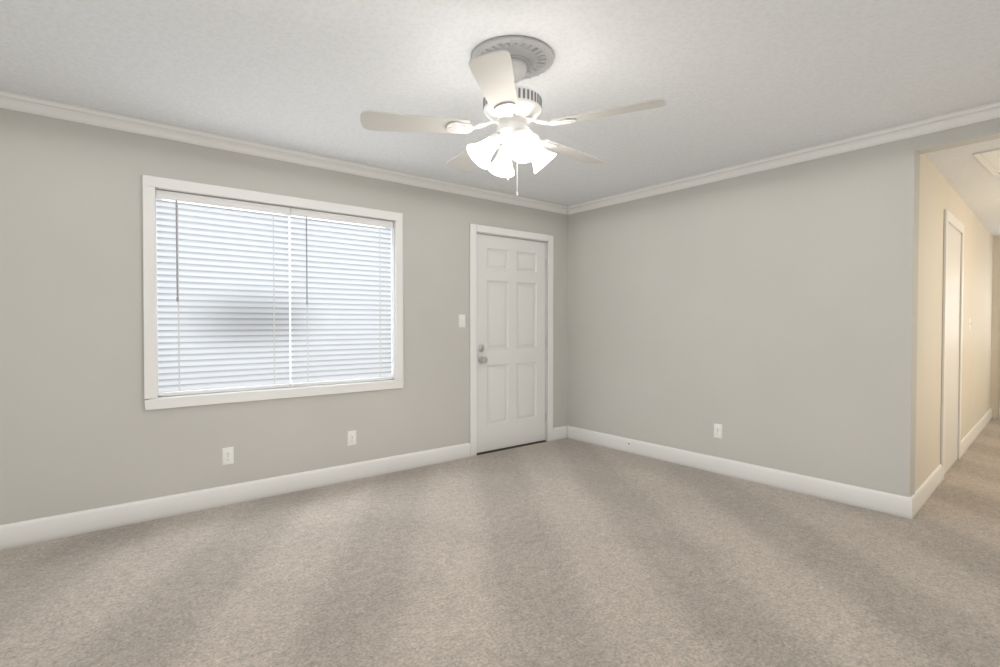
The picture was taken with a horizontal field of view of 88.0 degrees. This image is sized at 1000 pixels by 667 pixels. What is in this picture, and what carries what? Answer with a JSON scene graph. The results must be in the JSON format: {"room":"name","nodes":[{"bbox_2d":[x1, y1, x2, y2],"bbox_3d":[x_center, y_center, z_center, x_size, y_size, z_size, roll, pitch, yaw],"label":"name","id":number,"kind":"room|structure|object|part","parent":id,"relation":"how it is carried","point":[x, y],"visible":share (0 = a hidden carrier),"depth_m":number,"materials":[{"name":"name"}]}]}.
{"room":"empty living room","nodes":[
{"label":"empty living room","id":0,"kind":"room"},
{"bbox_2d":[0,108,567,524],"bbox_3d":[-1.330,-0.082,3.955,5.370,2.440,0.150,-1,1,-39],"label":"wall","id":1,"kind":"structure","parent":0,"point":[81,428],"depth_m":3.15,"materials":[{"name":"grey paint"}]},
{"bbox_2d":[222,447,233,464],"bbox_3d":[-1.823,0.823,3.474,0.070,0.115,0.009,-1,1,-39],"label":"electrical outlet","id":2,"kind":"object","parent":1,"relation":"attached to","point":[227,455],"visible":1,"depth_m":3.47,"materials":[{"name":"white plastic"}]},
{"bbox_2d":[0,443,470,549],"bbox_3d":[-1.764,1.082,3.521,3.824,0.130,0.016,-1,1,-39],"label":"baseboard","id":3,"kind":"structure","parent":1,"relation":"attached to","point":[22,533],"depth_m":3.38,"materials":[{"name":"white wood"}]},
{"bbox_2d":[141,175,403,409],"bbox_3d":[-1.531,-0.259,3.768,1.770,1.436,0.153,-1,1,-39],"label":"window","id":4,"kind":"structure","parent":1,"relation":"in","point":[226,320],"depth_m":3.63,"materials":[{"name":"white"}]},
{"bbox_2d":[175,200,178,301],"bbox_3d":[-2.047,-0.523,3.282,0.012,0.645,0.012,-1,1,-39],"label":"blind wand","id":5,"kind":"object","parent":4,"relation":"hanging from","point":[177,299],"visible":0.92,"depth_m":3.28,"materials":[{"name":"grey plastic"}]},
{"bbox_2d":[177,201,179,391],"bbox_3d":[-2.051,-0.237,3.305,0.007,1.218,0.002,-1,1,-39],"label":"blind cord","id":6,"kind":"object","parent":4,"relation":"attached to","point":[178,302],"depth_m":3.31,"materials":[{"name":"white fabric"}]},
{"bbox_3d":[-1.837,-0.255,3.500,0.808,1.288,0.056,-1,1,-39],"label":"window blind rails","id":7,"kind":"part","parent":4,"relation":"part of","materials":[{"name":"white plastic"}]},
{"bbox_3d":[-1.561,-0.260,3.805,1.624,1.298,0.040,-1,1,-39],"label":"window vinyl sash","id":8,"kind":"part","parent":4,"relation":"part of","materials":[{"name":"white plastic"}]},
{"bbox_2d":[273,213,274,384],"bbox_3d":[-1.600,-0.243,3.667,0.007,1.218,0.002,-1,1,-39],"label":"blind cord","id":9,"kind":"object","parent":4,"relation":"attached to","point":[273,213],"depth_m":3.67,"materials":[{"name":"white fabric"}]},
{"bbox_2d":[306,216,307,304],"bbox_3d":[-1.414,-0.532,3.791,0.012,0.645,0.012,-1,1,-39],"label":"blind wand","id":10,"kind":"object","parent":4,"relation":"hanging from","point":[306,266],"visible":0.96,"depth_m":3.79,"materials":[{"name":"grey plastic"}]},
{"bbox_2d":[307,250,307,382],"bbox_3d":[-1.418,-0.246,3.814,0.007,1.218,0.002,-1,1,-39],"label":"blind cord","id":11,"kind":"object","parent":4,"relation":"attached to","point":[307,250],"depth_m":3.82,"materials":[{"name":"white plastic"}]},
{"bbox_3d":[-1.204,-0.265,4.008,0.808,1.288,0.056,-1,1,-39],"label":"window blind rails","id":12,"kind":"part","parent":4,"relation":"part of","materials":[{"name":"white plastic"}]},
{"bbox_2d":[379,227,380,377],"bbox_3d":[-0.967,-0.253,4.176,0.007,1.218,0.002,-1,1,-39],"label":"blind cord","id":13,"kind":"object","parent":4,"relation":"attached to","point":[380,311],"depth_m":4.18,"materials":[{"name":"white fabric"}]},
{"bbox_2d":[155,188,394,397],"bbox_3d":[-1.538,-0.259,3.775,1.648,1.322,0.135,-1,1,-39],"label":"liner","id":14,"kind":"object","parent":1,"relation":"attached to","point":[393,297],"visible":0.42,"depth_m":4.12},
{"bbox_2d":[0,89,571,214],"bbox_3d":[-1.250,-1.262,3.857,5.100,0.075,0.071,-1,1,-39],"label":"crown molding","id":15,"kind":"structure","parent":1,"relation":"attached to","point":[20,102],"depth_m":3.46,"materials":[{"name":"white wood"}]},
{"bbox_2d":[348,430,355,445],"bbox_3d":[-1.146,0.811,4.017,0.070,0.115,0.009,-1,1,-39],"label":"electrical outlet","id":16,"kind":"object","parent":1,"relation":"attached to","point":[351,438],"visible":1,"depth_m":4.01,"materials":[{"name":"white plastic"}]},
{"bbox_2d":[459,315,464,326],"bbox_3d":[-0.335,-0.112,4.644,0.070,0.115,0.021,-1,1,-39],"label":"light switch","id":17,"kind":"object","parent":1,"relation":"attached to","point":[461,320],"visible":1,"depth_m":4.64,"materials":[{"name":"white plastic"}]},
{"bbox_2d":[469,224,552,456],"bbox_3d":[0.090,0.057,5.086,1.049,2.121,0.169,-1,1,-39],"label":"door frame","id":18,"kind":"structure","parent":1,"relation":"attached to","point":[474,229],"depth_m":4.86,"materials":[{"name":"white wood"}]},
{"bbox_2d":[477,440,545,454],"bbox_3d":[0.100,1.113,5.092,0.893,0.010,0.093,-1,1,-39],"label":"door threshold sill","id":19,"kind":"structure","parent":1,"relation":"attached to","point":[490,451],"depth_m":5.04,"materials":[{"name":"brown metal"}]},
{"bbox_2d":[477,233,545,452],"bbox_3d":[0.111,0.088,5.060,0.885,2.026,0.044,-1,1,-39],"label":"door","id":20,"kind":"structure","parent":1,"relation":"in","point":[511,337],"depth_m":5.03,"materials":[{"name":"white wood"}]},
{"bbox_2d":[479,259,546,421],"bbox_3d":[0.161,0.079,5.027,0.867,1.670,0.074,-1,1,-39],"label":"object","id":21,"kind":"structure","parent":20,"relation":"attached to","point":[481,358],"depth_m":4.79,"materials":[{"name":"grey metal"}]},
{"bbox_3d":[-0.151,0.193,4.777,0.066,0.171,0.072,-1,1,-39],"label":"knob","id":22,"kind":"part","parent":21,"relation":"part of","materials":[{"name":"grey metal"}]},
{"bbox_3d":[0.474,0.073,5.319,0.012,1.670,0.011,-1,1,-39],"label":"hinge handle","id":23,"kind":"part","parent":21,"relation":"part of","materials":[{"name":"grey metal"}]},
{"bbox_2d":[0,418,999,666],"bbox_3d":[2.917,1.182,4.343,12.450,0.100,4.900,-1,1,-39],"label":"floor","id":24,"kind":"structure","parent":0,"point":[566,552],"depth_m":2.48,"materials":[{"name":"beige carpet"}]},
{"bbox_2d":[0,0,999,205],"bbox_3d":[0.157,-1.317,2.080,5.370,0.100,4.900,-1,1,-39],"label":"ceiling","id":25,"kind":"structure","parent":0,"point":[732,82],"depth_m":2.52,"materials":[{"name":"white paint"}]},
{"bbox_2d":[360,36,665,195],"bbox_3d":[0.070,-0.953,2.435,1.294,0.642,1.309,-1,1,-39],"label":"ceiling fan","id":26,"kind":"object","parent":25,"relation":"hanging from","point":[501,67],"visible":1,"depth_m":2.31,"materials":[{"name":"painted metal"},{"name":"painted wood"},{"name":"frosted glass"}]},
{"bbox_3d":[0.058,-1.060,2.397,0.268,0.358,0.268,-1,1,-39],"label":"motor","id":27,"kind":"part","parent":26,"relation":"part of","materials":[{"name":"white metal"}]},
{"bbox_2d":[567,118,999,496],"bbox_3d":[2.251,-0.077,3.688,0.120,2.440,4.750,-1,1,-39],"label":"wall","id":28,"kind":"structure","parent":0,"point":[767,318],"depth_m":3.89,"materials":[{"name":"grey paint"}]},
{"bbox_2d":[714,423,721,438],"bbox_3d":[1.767,0.792,4.204,0.009,0.115,0.070,-1,1,-39],"label":"electrical outlet","id":29,"kind":"object","parent":28,"relation":"attached to","point":[717,430],"visible":1,"depth_m":4.20,"materials":[{"name":"white plastic"}]},
{"bbox_2d":[564,425,915,518],"bbox_3d":[1.636,1.066,4.367,0.016,0.130,2.954,-1,1,-39],"label":"baseboard","id":30,"kind":"structure","parent":28,"relation":"attached to","point":[889,503],"depth_m":3.91,"materials":[{"name":"white wood"}]},
{"bbox_2d":[568,100,999,213],"bbox_3d":[2.161,-1.258,3.627,0.071,0.075,4.500,-1,1,-39],"label":"crown molding","id":31,"kind":"structure","parent":28,"relation":"attached to","point":[988,111],"depth_m":3.59,"materials":[{"name":"white wood"}]},
{"bbox_2d":[915,154,992,490],"bbox_3d":[4.487,-0.102,5.061,5.095,2.440,0.120,-1,1,-42],"label":"wall","id":32,"kind":"structure","parent":0,"point":[938,194],"depth_m":3.92,"materials":[{"name":"paint"}]},
{"bbox_2d":[912,464,942,513],"bbox_3d":[2.985,1.080,3.616,1.149,0.130,0.091,-1,1,-39],"label":"baseboard","id":33,"kind":"structure","parent":32,"relation":"attached to","point":[925,490],"depth_m":3.59,"materials":[{"name":"white wood"}]},
{"bbox_2d":[940,209,963,480],"bbox_3d":[3.779,0.085,4.323,1.000,2.094,0.022,-1,1,-42],"label":"door frame","id":34,"kind":"structure","parent":32,"relation":"attached to","point":[952,341],"depth_m":4.31,"materials":[{"name":"white wood"}]},
{"bbox_2d":[961,408,991,456],"bbox_3d":[5.235,1.042,5.675,2.945,0.130,0.206,-1,1,-39],"label":"baseboard","id":35,"kind":"structure","parent":32,"relation":"attached to","point":[968,439],"depth_m":5.46,"materials":[{"name":"white wood"}]},
{"bbox_2d":[925,138,999,236],"bbox_3d":[5.498,-1.268,5.373,7.080,0.100,2.083,-1,1,-39],"label":"ceiling","id":36,"kind":"structure","parent":0,"point":[971,179],"depth_m":3.98,"materials":[{"name":"white paint"}]},
{"bbox_2d":[973,148,999,174],"bbox_3d":[3.598,-1.175,3.372,0.750,0.012,0.660,-1,1,-39],"label":"trim","id":37,"kind":"structure","parent":36,"relation":"attached to","point":[989,160],"depth_m":3.50,"materials":[{"name":"white wood"}]},
{"bbox_2d":[990,236,999,418],"bbox_3d":[7.015,-0.119,6.006,0.150,2.440,1.900,-1,1,-42],"label":"wall","id":38,"kind":"structure","parent":0,"point":[995,373],"depth_m":6.63,"materials":[{"name":"paint"}]}
]}

